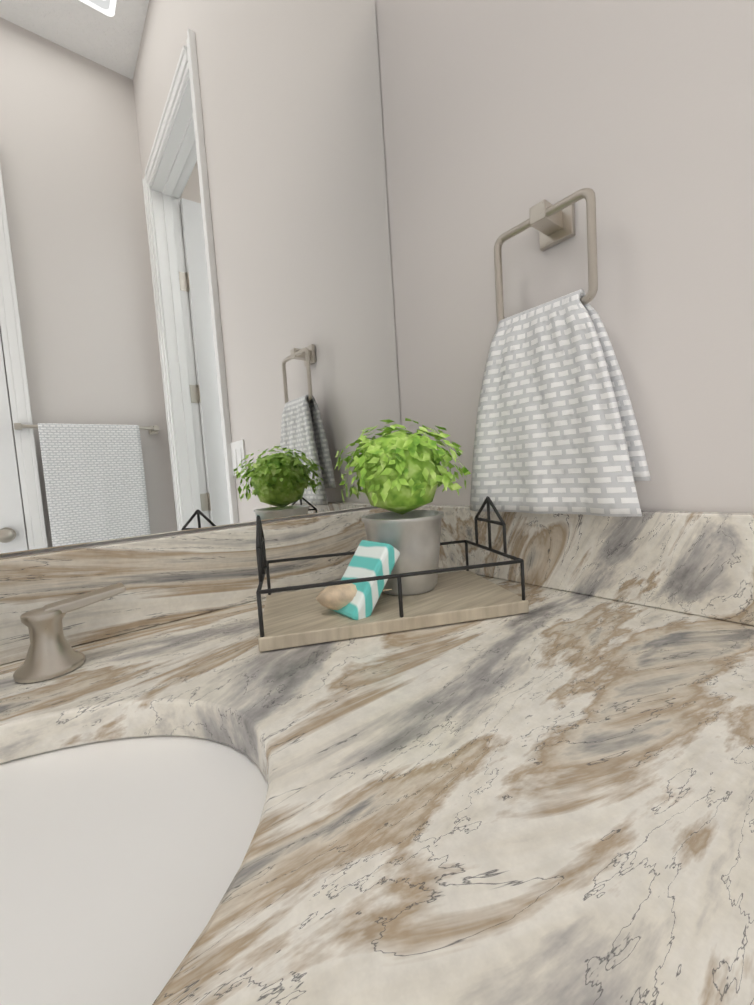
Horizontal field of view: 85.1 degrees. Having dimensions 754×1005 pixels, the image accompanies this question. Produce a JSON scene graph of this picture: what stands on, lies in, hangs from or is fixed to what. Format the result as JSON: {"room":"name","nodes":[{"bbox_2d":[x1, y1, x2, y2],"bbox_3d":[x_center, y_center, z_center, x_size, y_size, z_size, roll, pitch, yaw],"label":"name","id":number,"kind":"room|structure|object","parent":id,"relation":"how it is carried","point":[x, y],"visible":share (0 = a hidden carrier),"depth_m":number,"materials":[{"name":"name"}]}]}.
{"room":"bathroom","nodes":[
{"label":"bathroom","id":0,"kind":"room"},
{"bbox_2d":[0,522,255,557],"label":"wall","id":1,"kind":"structure","parent":0,"point":[87,545],"depth_m":0.49,"materials":[{"name":"white paint"}]},
{"bbox_2d":[0,0,400,554],"bbox_3d":[-0.482,-0.371,0.335,1.303,0.872,0.006,-7,5,-39],"label":"mirror","id":2,"kind":"object","parent":1,"relation":"attached to","point":[197,326],"visible":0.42,"depth_m":0.53,"materials":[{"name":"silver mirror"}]},
{"bbox_2d":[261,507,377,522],"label":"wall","id":3,"kind":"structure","parent":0,"point":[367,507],"depth_m":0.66,"materials":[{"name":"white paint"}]},
{"bbox_2d":[375,0,753,512],"bbox_3d":[0.360,-0.534,0.408,0.120,3.050,0.945,-7,5,-39],"label":"wall","id":4,"kind":"structure","parent":0,"point":[500,117],"depth_m":0.47,"materials":[{"name":"white paint"}]},
{"bbox_2d":[470,188,650,516],"bbox_3d":[0.206,-0.174,0.502,0.067,0.372,0.218,-7,5,-39],"label":"towel ring","id":5,"kind":"object","parent":4,"relation":"attached to","point":[556,430],"visible":1,"depth_m":0.47,"materials":[{"name":"white fabric"}]},
{"bbox_2d":[470,289,650,516],"bbox_3d":[0.202,-0.112,0.500,0.046,0.248,0.218,-7,5,-39],"label":"towel","id":6,"kind":"object","parent":5,"relation":"hanging from","point":[557,431],"depth_m":0.47,"materials":[{"name":"grey fabric"}]},
{"bbox_3d":[0.819,1.009,0.257,3.250,0.060,2.100,-7,5,-39],"label":"floor","id":7,"kind":"structure","parent":0,"visible":0},
{"bbox_2d":[0,505,753,1004],"bbox_3d":[-0.241,0.545,0.174,1.306,1.016,0.584,-7,5,-39],"label":"bathroom vanity","id":8,"kind":"object","parent":7,"relation":"on","point":[548,799],"visible":0.92,"depth_m":0.24,"materials":[{"name":"beige stone"}]},
{"bbox_2d":[256,418,528,651],"bbox_3d":[0.000,0.012,0.510,0.290,0.232,0.189,-5,4,-12],"label":"tray","id":9,"kind":"object","parent":8,"relation":"on","point":[391,580],"visible":1,"depth_m":0.47,"materials":[{"name":"brown wood"}]},
{"bbox_2d":[361,510,443,595],"bbox_3d":[0.036,0.063,0.532,0.106,0.096,0.106,-7,5,-39],"label":"pot","id":10,"kind":"object","parent":9,"relation":"on","point":[412,536],"depth_m":0.49,"materials":[{"name":"grey ceramic"}]},
{"bbox_2d":[334,418,471,514],"bbox_3d":[0.029,-0.045,0.526,0.170,0.123,0.174,-7,5,-39],"label":"plant","id":11,"kind":"object","parent":9,"relation":"on","point":[400,472],"depth_m":0.48,"materials":[{"name":"green plant"}]}
]}

